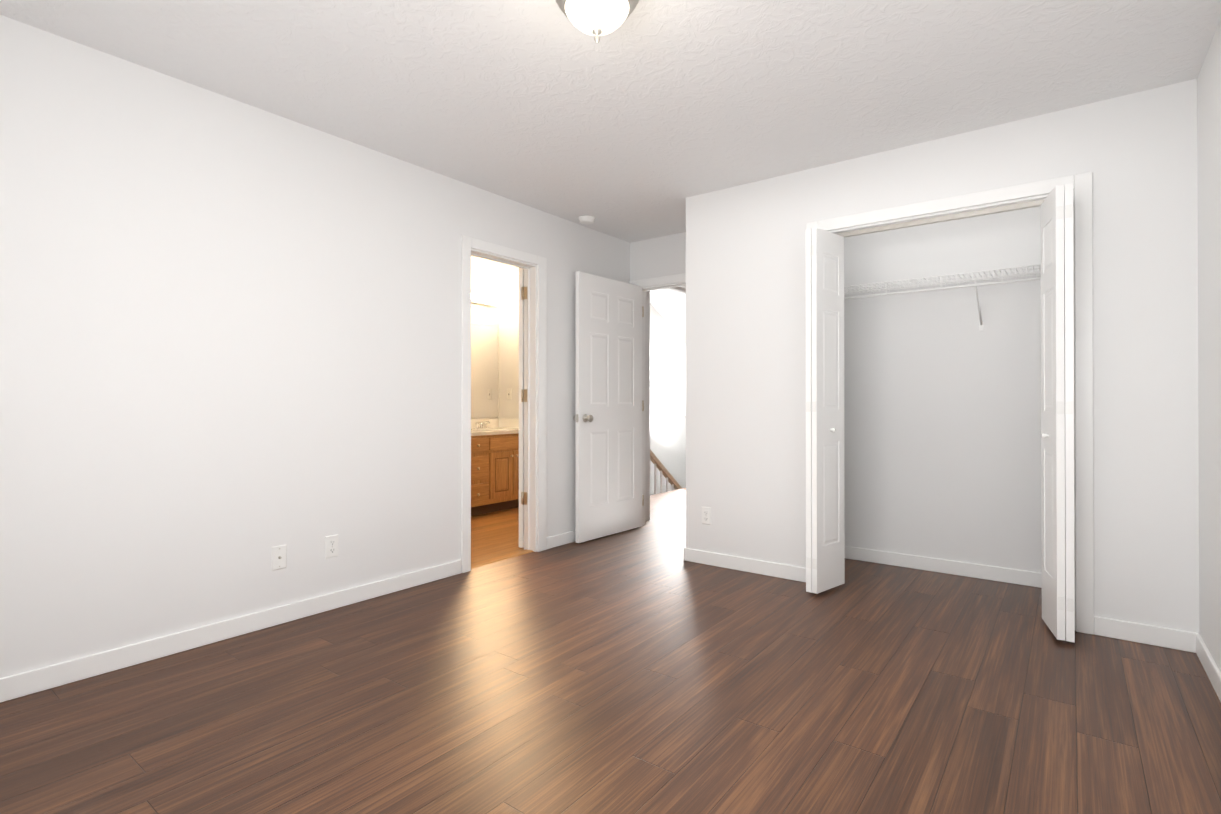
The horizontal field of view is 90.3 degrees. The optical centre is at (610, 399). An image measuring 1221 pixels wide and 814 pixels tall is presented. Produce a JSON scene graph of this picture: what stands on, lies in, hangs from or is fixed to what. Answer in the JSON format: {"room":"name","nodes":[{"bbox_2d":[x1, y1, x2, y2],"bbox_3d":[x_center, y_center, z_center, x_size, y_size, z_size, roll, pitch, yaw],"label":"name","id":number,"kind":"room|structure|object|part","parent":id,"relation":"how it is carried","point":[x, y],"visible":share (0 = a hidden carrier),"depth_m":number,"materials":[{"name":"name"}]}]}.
{"room":"empty bedroom","nodes":[
{"label":"empty bedroom","id":0,"kind":"room"},
{"bbox_2d":[0,15,649,677],"bbox_3d":[-1.248,-0.143,3.467,0.120,2.440,5.150,0,0,37],"label":"wall","id":1,"kind":"structure","parent":0,"point":[230,343],"depth_m":2.69,"materials":[{"name":"white paint"}]},
{"bbox_2d":[0,560,460,702],"bbox_3d":[-1.785,1.031,2.642,0.013,0.085,2.834,0,0,37],"label":"baseboard","id":2,"kind":"structure","parent":1,"relation":"attached to","point":[18,685],"depth_m":2.63,"materials":[{"name":"white paint"}]},
{"bbox_2d":[271,544,286,570],"bbox_3d":[-1.583,0.757,2.908,0.016,0.114,0.070,0,0,37],"label":"outlet","id":3,"kind":"object","parent":1,"relation":"attached to","point":[279,556],"visible":1,"depth_m":2.91,"materials":[{"name":"white plastic"}]},
{"bbox_2d":[325,534,337,558],"bbox_3d":[-1.430,0.754,3.118,0.008,0.114,0.070,0,0,37],"label":"electrical outlet","id":4,"kind":"object","parent":1,"relation":"attached to","point":[331,545],"visible":1,"depth_m":3.11,"materials":[{"name":"white plastic"}]},
{"bbox_2d":[471,549,533,568],"bbox_3d":[-0.755,1.077,4.111,0.080,0.007,0.584,0,0,37],"label":"threshold","id":5,"kind":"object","parent":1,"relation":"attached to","point":[497,559],"depth_m":4.10,"materials":[{"name":"brown wood"}]},
{"bbox_2d":[461,235,546,572],"bbox_3d":[-0.743,0.028,4.119,0.136,2.105,0.760,0,0,37],"label":"door frame","id":6,"kind":"structure","parent":1,"relation":"attached to","point":[533,266],"depth_m":4.32,"materials":[{"name":"white paint"}]},
{"bbox_2d":[519,268,526,547],"bbox_3d":[-0.526,0.056,4.657,0.242,2.030,0.575,0,0,37],"label":"bathroom door","id":7,"kind":"structure","parent":1,"relation":"in","point":[521,411],"depth_m":4.39,"materials":[{"name":"white paint"}]},
{"bbox_3d":[-0.633,-0.029,4.385,0.082,1.570,0.011,0,0,37],"label":"trim of the bathroom hinges","id":8,"kind":"part","parent":7,"relation":"part of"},
{"bbox_2d":[547,530,575,548],"bbox_3d":[-0.144,1.041,4.806,0.013,0.085,1.054,0,0,37],"label":"baseboard","id":9,"kind":"structure","parent":1,"relation":"attached to","point":[568,537],"depth_m":4.51,"materials":[{"name":"white paint"}]},
{"bbox_2d":[471,268,498,418],"bbox_3d":[-2.111,-0.134,5.440,0.120,2.440,3.050,0,0,37],"label":"wall","id":10,"kind":"structure","parent":0,"point":[483,281],"depth_m":6.40,"materials":[{"name":"white paint"}]},
{"bbox_2d":[471,324,497,417],"bbox_3d":[-1.551,-0.296,6.070,0.005,0.970,1.130,0,0,37],"label":"bathroom mirror","id":11,"kind":"object","parent":10,"relation":"attached to","point":[484,371],"visible":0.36,"depth_m":6.37,"materials":[{"name":"clear glass"}]},
{"bbox_2d":[471,290,498,306],"bbox_3d":[-1.429,-1.061,6.131,0.131,0.130,0.810,0,0,37],"label":"light bar","id":12,"kind":"object","parent":10,"relation":"attached to","point":[484,298],"visible":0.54,"depth_m":6.29,"materials":[{"name":"white glass"}]},
{"bbox_2d":[471,418,498,429],"bbox_3d":[-1.632,0.248,5.951,0.020,0.100,1.446,0,0,37],"label":"sink","id":13,"kind":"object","parent":10,"relation":"attached to","point":[476,424],"depth_m":6.25,"materials":[{"name":"beige ceramic"}]},
{"bbox_2d":[499,271,518,418],"bbox_3d":[-0.471,-0.131,6.047,1.760,2.440,0.100,0,0,37],"label":"wall","id":14,"kind":"structure","parent":0,"point":[503,315],"depth_m":6.45,"materials":[{"name":"white paint"}]},
{"bbox_2d":[499,418,518,429],"bbox_3d":[-0.979,0.250,6.350,0.538,0.100,0.020,0,0,37],"label":"backsplash","id":15,"kind":"structure","parent":14,"relation":"attached to","point":[502,421],"depth_m":6.40,"materials":[{"name":"beige stone"}]},
{"bbox_2d":[507,389,511,398],"bbox_3d":[-1.079,-0.060,6.436,0.070,0.114,0.015,0,0,37],"label":"bathroom light switch","id":16,"kind":"object","parent":14,"relation":"attached to","point":[509,393],"visible":1,"depth_m":6.43,"materials":[{"name":"white plastic"}]},
{"bbox_2d":[0,488,1220,813],"bbox_3d":[0.344,1.110,4.137,5.600,0.060,8.150,0,0,37],"label":"floor","id":17,"kind":"structure","parent":0,"point":[646,668],"depth_m":2.11,"materials":[{"name":"brown wood"}]},
{"bbox_2d":[471,434,490,515],"bbox_3d":[-1.444,0.709,5.757,0.552,0.752,0.302,0,0,37],"label":"base cabinet","id":18,"kind":"object","parent":17,"relation":"on","point":[480,443],"depth_m":5.64,"materials":[{"name":"brown wood"}]},
{"bbox_2d":[491,434,518,511],"bbox_3d":[-1.168,0.710,6.120,0.552,0.752,0.611,0,0,37],"label":"base cabinet","id":19,"kind":"object","parent":17,"relation":"on","point":[494,464],"depth_m":5.88,"materials":[{"name":"brown wood"}]},
{"bbox_2d":[471,426,518,433],"bbox_3d":[-1.418,0.315,5.788,0.558,0.036,1.446,0,0,37],"label":"countertop","id":20,"kind":"structure","parent":19,"relation":"on","point":[490,429],"depth_m":5.90,"materials":[{"name":"beige stone"}]},
{"bbox_2d":[0,0,1220,288],"bbox_3d":[0.812,-1.397,4.766,5.800,0.080,9.700,0,0,37],"label":"ceiling","id":21,"kind":"structure","parent":0,"point":[646,118],"depth_m":2.54,"materials":[{"name":"white paint"}]},
{"bbox_2d":[579,215,594,224],"bbox_3d":[-0.177,-1.339,4.537,0.124,0.037,0.124,0,0,37],"label":"smoke detector","id":22,"kind":"object","parent":21,"relation":"attached to","point":[586,219],"visible":1,"depth_m":4.50,"materials":[{"name":"white plastic"}]},
{"bbox_2d":[555,0,638,42],"bbox_3d":[-0.044,-1.276,2.014,0.294,0.186,0.294,0,0,37],"label":"ceiling light fixture","id":23,"kind":"object","parent":21,"relation":"attached to","point":[596,18],"visible":1,"depth_m":1.98,"materials":[{"name":"white glass"}]},
{"bbox_2d":[650,287,685,494],"bbox_3d":[0.233,1.415,7.439,1.170,5.760,2.980,0,0,37],"label":"wall","id":24,"kind":"structure","parent":0,"point":[668,377],"depth_m":7.01,"materials":[{"name":"white paint"}]},
{"bbox_2d":[650,450,681,493],"bbox_3d":[0.827,2.030,8.203,0.940,4.084,3.800,0,0,37],"label":"stair railing","id":25,"kind":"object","parent":24,"relation":"attached to","point":[663,470],"depth_m":7.22,"materials":[{"name":"brown wood"}]},
{"bbox_2d":[630,206,1041,572],"bbox_3d":[1.580,-0.139,4.234,3.460,2.440,0.110,0,0,37],"label":"wall","id":26,"kind":"structure","parent":0,"point":[942,426],"depth_m":3.79,"materials":[{"name":"white paint"}]},
{"bbox_2d":[574,271,643,542],"bbox_3d":[-0.003,0.057,4.864,0.167,2.030,0.811,0,0,37],"label":"entry door","id":27,"kind":"structure","parent":26,"relation":"in","point":[608,415],"depth_m":4.80,"materials":[{"name":"white paint"}]},
{"bbox_2d":[629,273,685,525],"bbox_3d":[0.589,0.032,4.985,0.968,2.105,0.142,0,0,37],"label":"door frame","id":28,"kind":"structure","parent":26,"relation":"attached to","point":[677,280],"depth_m":5.21,"materials":[{"name":"white paint"}]},
{"bbox_2d":[844,264,1040,330],"bbox_3d":[1.881,-0.574,3.744,2.378,0.315,0.306,0,0,37],"label":"wire closet shelf","id":29,"kind":"object","parent":26,"relation":"attached to","point":[975,285],"visible":0.54,"depth_m":3.58,"materials":[{"name":"white metal"}]},
{"bbox_2d":[686,79,1198,632],"bbox_3d":[1.716,-0.142,3.615,2.496,2.440,0.712,0,0,37],"label":"wall","id":30,"kind":"structure","parent":0,"point":[1136,155],"depth_m":2.90,"materials":[{"name":"white paint"}]},
{"bbox_2d":[702,506,710,524],"bbox_3d":[0.629,0.762,3.984,0.070,0.114,0.008,0,0,37],"label":"outlet","id":31,"kind":"object","parent":30,"relation":"attached to","point":[706,515],"visible":1,"depth_m":3.98,"materials":[{"name":"white plastic"}]},
{"bbox_2d":[683,547,805,581],"bbox_3d":[0.828,1.036,3.832,0.839,0.085,0.017,0,0,37],"label":"baseboard","id":32,"kind":"structure","parent":30,"relation":"attached to","point":[790,572],"depth_m":3.80,"materials":[{"name":"white paint"}]},
{"bbox_2d":[805,228,844,593],"bbox_3d":[1.217,0.060,3.433,0.126,2.030,0.301,0,0,37],"label":"bifold door","id":33,"kind":"structure","parent":30,"relation":"in","point":[825,551],"depth_m":3.37,"materials":[{"name":"white paint"}]},
{"bbox_2d":[837,200,1043,237],"bbox_3d":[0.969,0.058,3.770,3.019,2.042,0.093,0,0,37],"label":"trim","id":34,"kind":"structure","parent":30,"relation":"attached to","point":[1026,205],"depth_m":3.19,"materials":[{"name":"white paint"}]},
{"bbox_2d":[845,546,1041,587],"bbox_3d":[1.971,1.037,3.855,2.386,0.085,0.013,0,0,37],"label":"baseboard","id":35,"kind":"structure","parent":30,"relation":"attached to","point":[1015,576],"depth_m":3.76,"materials":[{"name":"white paint"}]},
{"bbox_2d":[807,172,1093,634],"bbox_3d":[1.719,0.016,3.224,1.320,2.120,0.126,0,0,37],"label":"door frame","id":36,"kind":"structure","parent":30,"relation":"attached to","point":[1082,183],"depth_m":2.81,"materials":[{"name":"white paint"}]},
{"bbox_2d":[1040,183,1074,642],"bbox_3d":[2.055,0.057,2.797,0.126,2.030,0.301,0,0,37],"label":"bifold door","id":37,"kind":"structure","parent":30,"relation":"in","point":[1057,423],"depth_m":2.68,"materials":[{"name":"white paint"}]},
{"bbox_2d":[1094,616,1191,651],"bbox_3d":[2.344,1.031,2.678,0.330,0.085,0.013,0,0,37],"label":"baseboard","id":38,"kind":"structure","parent":30,"relation":"attached to","point":[1176,639],"depth_m":2.67,"materials":[{"name":"white paint"}]},
{"bbox_2d":[1197,18,1220,671],"bbox_3d":[1.544,-0.153,1.224,0.120,2.440,4.950,0,0,37],"label":"wall","id":39,"kind":"structure","parent":0,"point":[1209,216],"depth_m":2.36,"materials":[{"name":"white paint"}]},
{"bbox_2d":[1192,632,1220,701],"bbox_3d":[1.289,1.024,0.991,0.013,0.085,3.978,0,0,37],"label":"baseboard","id":40,"kind":"structure","parent":39,"relation":"attached to","point":[1199,647],"depth_m":2.35,"materials":[{"name":"white paint"}]}
]}

